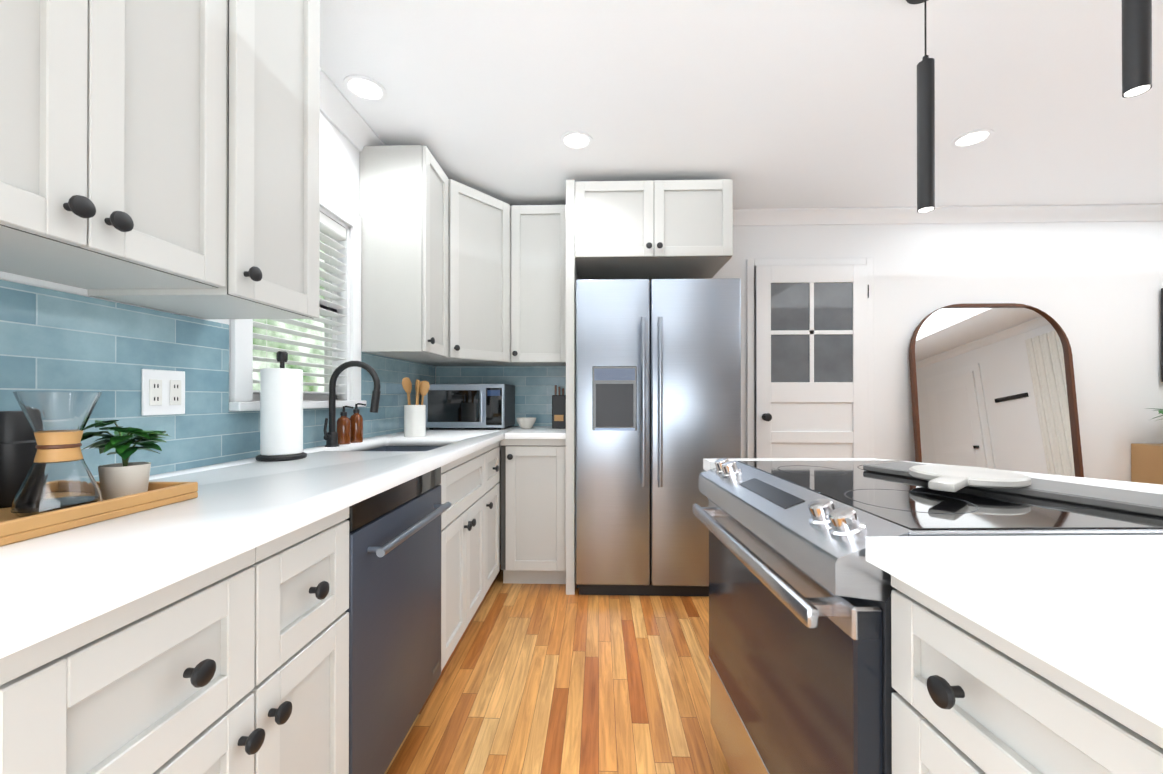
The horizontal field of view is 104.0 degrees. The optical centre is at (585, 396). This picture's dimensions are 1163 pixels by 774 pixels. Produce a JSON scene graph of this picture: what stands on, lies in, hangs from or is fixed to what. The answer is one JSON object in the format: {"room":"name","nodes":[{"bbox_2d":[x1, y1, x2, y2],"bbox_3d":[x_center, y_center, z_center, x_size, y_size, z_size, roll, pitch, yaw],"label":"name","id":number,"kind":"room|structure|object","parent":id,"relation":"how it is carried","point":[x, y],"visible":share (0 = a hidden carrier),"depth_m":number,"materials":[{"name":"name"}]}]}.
{"room":"kitchen","nodes":[
{"label":"kitchen","id":0,"kind":"room"},
{"bbox_2d":[0,111,431,411],"bbox_3d":[-1.228,-0.091,0.342,0.120,2.410,5.850,0,0,2],"label":"wall","id":1,"kind":"structure","parent":0,"point":[334,161],"depth_m":2.02,"materials":[{"name":"white paint"}]},
{"bbox_2d":[0,0,226,288],"bbox_3d":[-0.972,-0.740,0.756,0.362,0.988,0.568,0,0,2],"label":"upper cabinet","id":2,"kind":"object","parent":1,"relation":"attached to","point":[112,144],"visible":1,"depth_m":0.81,"materials":[{"name":"paint"}]},
{"bbox_2d":[0,280,228,480],"bbox_3d":[-1.145,-0.011,0.931,0.008,0.434,1.012,0,0,2],"label":"tile backsplash","id":3,"kind":"structure","parent":1,"relation":"attached to","point":[54,341],"depth_m":1.11,"materials":[{"name":"blue tile"}]},
{"bbox_2d":[141,369,184,415],"bbox_3d":[-1.128,-0.009,1.219,0.009,0.120,0.120,0,0,2],"label":"electrical outlet plate","id":4,"kind":"object","parent":3,"relation":"attached to","point":[163,392],"visible":1,"depth_m":1.21,"materials":[{"name":"white plastic"}]},
{"bbox_2d":[88,0,319,318],"bbox_3d":[-0.950,-0.732,1.199,0.380,1.002,0.315,0,0,2],"label":"upper cabinet","id":5,"kind":"object","parent":1,"relation":"attached to","point":[272,159],"visible":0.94,"depth_m":1.17,"materials":[{"name":"paint"}]},
{"bbox_2d":[320,68,385,151],"bbox_3d":[-1.125,-1.252,0.343,0.085,0.085,5.750,0,0,2],"label":"crown molding","id":6,"kind":"structure","parent":1,"relation":"attached to","point":[341,114],"depth_m":2.02,"materials":[{"name":"white wood"}]},
{"bbox_2d":[361,352,434,437],"bbox_3d":[-1.091,-0.001,2.742,0.008,0.428,1.020,0,0,2],"label":"tile backsplash","id":7,"kind":"structure","parent":1,"relation":"attached to","point":[388,417],"depth_m":2.54,"materials":[{"name":"blue tile"}]},
{"bbox_2d":[359,145,447,356],"bbox_3d":[-0.923,-0.723,2.392,0.362,1.010,0.331,0,0,2],"label":"upper cabinet","id":8,"kind":"object","parent":1,"relation":"attached to","point":[403,202],"visible":0.98,"depth_m":2.23,"materials":[{"name":"paint"}]},
{"bbox_2d":[390,179,518,365],"bbox_3d":[-0.784,-0.722,2.905,0.610,1.010,0.701,0,0,2],"label":"upper cabinet","id":9,"kind":"object","parent":1,"relation":"attached to","point":[479,278],"visible":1,"depth_m":2.73,"materials":[{"name":"paint"}]},
{"bbox_2d":[384,564,730,773],"bbox_3d":[1.990,1.154,0.241,6.560,0.080,6.090,0,0,2],"label":"floor","id":10,"kind":"structure","parent":0,"point":[544,679],"depth_m":1.72,"materials":[{"name":"brown wood"}]},
{"bbox_2d":[0,548,264,773],"bbox_3d":[-0.842,0.679,0.607,0.632,0.872,0.328,0,0,2],"label":"base cabinet","id":11,"kind":"object","parent":10,"relation":"on","point":[160,681],"visible":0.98,"depth_m":0.58,"materials":[{"name":"paint"}]},
{"bbox_2d":[248,507,348,773],"bbox_3d":[-0.832,0.680,0.916,0.632,0.872,0.286,0,0,2],"label":"base cabinet","id":12,"kind":"object","parent":10,"relation":"on","point":[300,690],"visible":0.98,"depth_m":0.90,"materials":[{"name":"paint"}]},
{"bbox_2d":[345,467,450,773],"bbox_3d":[-0.797,0.682,1.362,0.636,0.871,0.600,0,0,2],"label":"dishwasher","id":13,"kind":"object","parent":10,"relation":"on","point":[394,610],"visible":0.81,"depth_m":1.25,"materials":[{"name":"grey metal"}]},
{"bbox_2d":[439,448,484,670],"bbox_3d":[-0.800,0.684,1.984,0.632,0.872,0.636,0,0,2],"label":"base cabinet","id":14,"kind":"object","parent":10,"relation":"on","point":[462,484],"visible":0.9,"depth_m":1.92,"materials":[{"name":"paint"}]},
{"bbox_2d":[0,426,519,658],"bbox_3d":[-0.804,0.227,1.835,0.633,0.035,2.833,0,0,2],"label":"countertop","id":15,"kind":"structure","parent":14,"relation":"on","point":[53,584],"depth_m":0.72,"materials":[{"name":"white stone"}]},
{"bbox_2d":[0,481,197,545],"bbox_3d":[-0.942,0.189,0.688,0.300,0.032,0.480,0,0,2],"label":"tray","id":16,"kind":"object","parent":15,"relation":"on","point":[14,528],"visible":0.5,"depth_m":0.73,"materials":[{"name":"brown wood"}]},
{"bbox_2d":[0,411,36,507],"bbox_3d":[-1.024,0.110,0.810,0.072,0.167,0.072,0,0,2],"label":"coffee grinder","id":17,"kind":"object","parent":16,"relation":"on","point":[18,444],"visible":0.58,"depth_m":0.79,"materials":[{"name":"black plastic"}]},
{"bbox_2d":[10,392,102,516],"bbox_3d":[-0.875,0.092,0.756,0.100,0.197,0.100,0,0,2],"label":"coffee maker","id":18,"kind":"object","parent":16,"relation":"on","point":[59,476],"visible":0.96,"depth_m":0.73,"materials":[{"name":"clear glass"}]},
{"bbox_2d":[81,420,168,499],"bbox_3d":[-0.884,0.119,0.877,0.162,0.149,0.136,0,0,2],"label":"plant","id":19,"kind":"object","parent":16,"relation":"on","point":[125,477],"visible":1,"depth_m":0.85,"materials":[{"name":"green plant"}]},
{"bbox_2d":[256,351,306,461],"bbox_3d":[-1.008,0.030,1.511,0.142,0.357,0.142,0,0,2],"label":"paper towel holder","id":20,"kind":"object","parent":15,"relation":"on","point":[281,413],"visible":1,"depth_m":1.46,"materials":[{"name":"black"}]},
{"bbox_2d":[337,406,352,444],"bbox_3d":[-1.052,0.125,1.992,0.069,0.169,0.056,0,0,2],"label":"soap bottle","id":21,"kind":"object","parent":15,"relation":"on","point":[344,427],"visible":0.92,"depth_m":1.97,"materials":[{"name":"orange glass"}]},
{"bbox_2d":[323,361,380,446],"bbox_3d":[-0.966,0.031,1.873,0.230,0.356,0.088,0,0,2],"label":"faucet","id":22,"kind":"object","parent":15,"relation":"on","point":[331,437],"visible":1,"depth_m":1.88,"materials":[{"name":"black metal"}]},
{"bbox_2d":[350,403,365,442],"bbox_3d":[-1.035,0.121,2.069,0.069,0.179,0.056,0,0,-21],"label":"soap bottle","id":23,"kind":"object","parent":15,"relation":"on","point":[356,418],"visible":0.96,"depth_m":2.05,"materials":[{"name":"orange glass"}]},
{"bbox_2d":[365,446,441,450],"bbox_3d":[-0.793,0.353,1.983,0.434,0.214,0.554,0,0,2],"label":"sink","id":24,"kind":"object","parent":15,"relation":"in","point":[405,448],"visible":0.06,"depth_m":2.25,"materials":[{"name":"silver metal"}]},
{"bbox_2d":[402,377,429,436],"bbox_3d":[-0.886,0.057,2.374,0.139,0.309,0.133,0,0,2],"label":"utensil crock","id":25,"kind":"object","parent":15,"relation":"on","point":[414,420],"visible":1,"depth_m":2.33,"materials":[{"name":"white ceramic"}]},
{"bbox_2d":[423,384,514,429],"bbox_3d":[-0.762,0.068,3.020,0.520,0.290,0.408,0,0,2],"label":"microwave","id":26,"kind":"object","parent":15,"relation":"on","point":[470,405],"visible":0.85,"depth_m":2.85,"materials":[{"name":"grey"}]},
{"bbox_2d":[483,441,499,594],"bbox_3d":[-0.785,0.686,2.475,0.632,0.872,0.342,0,0,2],"label":"base cabinet","id":27,"kind":"object","parent":10,"relation":"on","point":[492,487],"visible":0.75,"depth_m":2.48,"materials":[{"name":"paint"}]},
{"bbox_2d":[500,439,565,583],"bbox_3d":[-0.293,0.688,2.919,0.385,0.872,0.632,0,0,2],"label":"base cabinet","id":28,"kind":"object","parent":10,"relation":"on","point":[533,511],"visible":0.83,"depth_m":2.65,"materials":[{"name":"paint"}]},
{"bbox_2d":[505,426,565,438],"bbox_3d":[-0.277,0.231,2.920,0.353,0.035,0.633,0,0,2],"label":"countertop","id":29,"kind":"structure","parent":28,"relation":"on","point":[541,432],"depth_m":2.61,"materials":[{"name":"white stone"}]},
{"bbox_2d":[516,417,535,428],"bbox_3d":[-0.388,0.178,2.992,0.132,0.070,0.132,0,0,2],"label":"bowl","id":30,"kind":"object","parent":29,"relation":"on","point":[526,422],"visible":1,"depth_m":2.95,"materials":[{"name":"ceramic"}]},
{"bbox_2d":[552,385,565,428],"bbox_3d":[-0.170,0.071,3.035,0.090,0.285,0.122,0,0,2],"label":"knife block","id":31,"kind":"object","parent":29,"relation":"on","point":[558,411],"visible":0.96,"depth_m":2.98,"materials":[{"name":"black wood"}]},
{"bbox_2d":[566,179,578,594],"bbox_3d":[-0.075,-0.051,2.901,0.049,2.350,0.660,0,0,2],"label":"panel","id":32,"kind":"object","parent":10,"relation":"on","point":[571,274],"visible":0.71,"depth_m":2.57,"materials":[{"name":"paint"}]},
{"bbox_2d":[576,278,740,595],"bbox_3d":[0.413,0.236,2.811,0.916,1.775,0.750,0,0,2],"label":"fridge","id":33,"kind":"object","parent":10,"relation":"on","point":[658,391],"visible":0.98,"depth_m":2.52,"materials":[{"name":"grey metal"}]},
{"bbox_2d":[693,458,1162,773],"bbox_3d":[0.668,0.650,1.052,0.666,0.933,0.759,0,0,-1],"label":"range","id":34,"kind":"object","parent":10,"relation":"on","point":[801,588],"visible":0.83,"depth_m":0.84,"materials":[{"name":"grey metal"}]},
{"bbox_2d":[909,303,1083,476],"bbox_3d":[2.755,0.243,3.047,1.060,1.760,0.030,0,-5,2],"label":"mirror","id":35,"kind":"object","parent":10,"relation":"on","point":[993,386],"visible":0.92,"depth_m":3.07,"materials":[{"name":"brown mirror"}]},
{"bbox_2d":[891,575,1162,773],"bbox_3d":[0.735,0.678,0.359,0.633,0.872,0.617,0,0,-1],"label":"base cabinet","id":36,"kind":"object","parent":10,"relation":"on","point":[971,697],"visible":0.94,"depth_m":0.51,"materials":[{"name":"paint"}]},
{"bbox_2d":[1131,443,1162,484],"bbox_3d":[4.431,0.723,2.880,1.400,0.800,0.424,0,0,2],"label":"sideboard","id":37,"kind":"object","parent":10,"relation":"on","point":[1146,462],"visible":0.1,"depth_m":3.02,"materials":[{"name":"brown wood"}]},
{"bbox_2d":[1146,408,1162,420],"bbox_3d":[3.835,0.195,2.829,0.412,0.256,0.470,0,0,2],"label":"potted plant","id":38,"kind":"object","parent":37,"relation":"on","point":[1161,411],"visible":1,"depth_m":2.95,"materials":[{"name":"plant"}]},
{"bbox_3d":[1.240,0.679,0.478,0.377,0.872,1.855,0,0,-1],"label":"kitchen island","id":39,"kind":"object","parent":10,"relation":"on","visible":0},
{"bbox_2d":[703,458,1162,727],"bbox_3d":[0.935,0.223,0.526,1.045,0.035,2.000,0,0,-1],"label":"island countertop","id":40,"kind":"structure","parent":39,"relation":"on","point":[1087,610],"depth_m":0.49,"materials":[{"name":"white stone"}]},
{"bbox_2d":[863,461,1162,516],"bbox_3d":[0.934,0.191,0.977,0.160,0.016,0.600,0,0,-22],"label":"cutting boards","id":41,"kind":"object","parent":40,"relation":"on","point":[1146,503],"visible":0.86,"depth_m":0.86,"materials":[{"name":"stone"}]},
{"bbox_2d":[909,465,1030,491],"bbox_3d":[0.796,0.173,0.964,0.302,0.018,0.204,0,0,-40],"label":"round board","id":42,"kind":"object","parent":41,"relation":"on","point":[950,478],"visible":1,"depth_m":0.93,"materials":[{"name":"stone"}]},
{"bbox_2d":[320,0,1162,208],"bbox_3d":[1.990,-1.316,0.249,6.560,0.040,6.090,0,0,2],"label":"ceiling","id":43,"kind":"structure","parent":0,"point":[765,104],"depth_m":1.95,"materials":[{"name":"white paint"}]},
{"bbox_2d":[343,74,386,101],"bbox_3d":[-0.921,-1.286,1.903,0.164,0.007,0.164,0,0,2],"label":"recessed light","id":44,"kind":"object","parent":43,"relation":"in","point":[365,88],"visible":1,"depth_m":1.90,"materials":[{"name":"white plastic"}]},
{"bbox_2d":[560,131,592,149],"bbox_3d":[-0.044,-1.284,2.287,0.164,0.007,0.164,0,0,2],"label":"recessed light","id":45,"kind":"object","parent":43,"relation":"in","point":[578,140],"visible":1,"depth_m":2.28,"materials":[{"name":"white"}]},
{"bbox_2d":[906,0,934,212],"bbox_3d":[1.065,-0.936,1.421,0.110,0.709,0.110,0,0,2],"label":"pendant light","id":46,"kind":"object","parent":43,"relation":"hanging from","point":[926,134],"visible":0.98,"depth_m":1.41,"materials":[{"name":"black metal"}]},
{"bbox_2d":[951,128,993,147],"bbox_3d":[1.931,-1.284,2.267,0.164,0.007,0.164,0,0,2],"label":"recessed light","id":47,"kind":"object","parent":43,"relation":"in","point":[970,138],"visible":1,"depth_m":2.26,"materials":[{"name":"white plastic"}]},
{"bbox_2d":[1122,0,1151,97],"bbox_3d":[1.292,-1.003,1.065,0.110,0.579,0.110,0,0,2],"label":"pendant light","id":48,"kind":"object","parent":43,"relation":"hanging from","point":[1136,47],"visible":1,"depth_m":1.05,"materials":[{"name":"black metal"}]},
{"bbox_2d":[435,221,1162,481],"bbox_3d":[2.080,-0.080,3.229,6.560,2.410,0.120,0,0,2],"label":"wall","id":49,"kind":"structure","parent":0,"point":[1092,290],"depth_m":3.14,"materials":[{"name":"white paint"}]},
{"bbox_2d":[498,441,500,565],"bbox_3d":[-0.797,0.635,2.949,0.580,0.767,0.600,0,0,2],"label":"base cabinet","id":50,"kind":"object","parent":49,"relation":"attached to","point":[500,511],"depth_m":3.22,"materials":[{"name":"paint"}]},
{"bbox_2d":[436,366,565,425],"bbox_3d":[-0.581,0.001,3.244,0.979,0.428,0.008,0,0,2],"label":"tile backsplash","id":51,"kind":"structure","parent":49,"relation":"attached to","point":[534,389],"depth_m":3.24,"materials":[{"name":"blue tile"}]},
{"bbox_2d":[511,205,565,365],"bbox_3d":[-0.284,-0.721,3.059,0.375,1.010,0.362,0,0,2],"label":"upper cabinet","id":52,"kind":"object","parent":49,"relation":"attached to","point":[538,285],"visible":0.92,"depth_m":2.92,"materials":[{"name":"paint"}]},
{"bbox_2d":[575,179,732,280],"bbox_3d":[0.398,-1.009,2.884,0.895,0.435,0.672,0,0,2],"label":"upper cabinet","id":53,"kind":"object","parent":49,"relation":"attached to","point":[665,229],"visible":0.98,"depth_m":2.59,"materials":[{"name":"paint"}]},
{"bbox_2d":[746,258,873,457],"bbox_3d":[1.569,0.082,3.171,0.870,2.085,0.020,0,0,2],"label":"door frame","id":54,"kind":"structure","parent":49,"relation":"attached to","point":[751,264],"depth_m":3.17,"materials":[{"name":"white wood"}]},
{"bbox_2d":[754,265,868,457],"bbox_3d":[1.569,0.107,3.123,0.764,2.025,0.109,0,0,2],"label":"door","id":55,"kind":"structure","parent":49,"relation":"in","point":[811,361],"depth_m":3.14,"materials":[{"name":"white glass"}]},
{"bbox_2d":[733,204,1162,225],"bbox_3d":[2.077,-1.242,3.129,6.316,0.085,0.085,0,0,2],"label":"crown molding","id":56,"kind":"structure","parent":49,"relation":"attached to","point":[961,214],"depth_m":3.12,"materials":[{"name":"white wood"}]},
{"bbox_2d":[1161,288,1162,381],"bbox_3d":[4.477,-0.416,3.074,1.100,0.640,0.044,0,0,2],"label":"panel","id":57,"kind":"object","parent":49,"relation":"attached to","point":[1161,334],"visible":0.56,"depth_m":3.09,"materials":[{"name":"black"}]},
{"bbox_3d":[-1.183,0.570,1.834,0.120,1.100,0.620,0,0,2],"label":"wall","id":58,"kind":"structure","parent":0,"visible":0},
{"bbox_2d":[229,407,360,461],"bbox_3d":[-1.118,0.131,1.834,0.008,0.158,0.796,0,0,2],"label":"tile backsplash","id":59,"kind":"structure","parent":58,"relation":"attached to","point":[244,434],"depth_m":1.55,"materials":[{"name":"blue tile"}]},
{"bbox_2d":[229,186,366,410],"bbox_3d":[-1.153,-0.413,1.837,0.140,0.925,0.790,0,0,2],"label":"window","id":60,"kind":"structure","parent":58,"relation":"in","point":[333,305],"depth_m":2.02,"materials":[{"name":"white"}]},
{"label":"outside","id":61,"kind":"structure","parent":0,"visible":0},
{"bbox_2d":[253,234,324,391],"bbox_3d":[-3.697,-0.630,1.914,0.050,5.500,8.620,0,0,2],"label":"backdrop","id":62,"kind":"structure","parent":61,"point":[291,357],"depth_m":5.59,"materials":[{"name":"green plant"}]}
]}

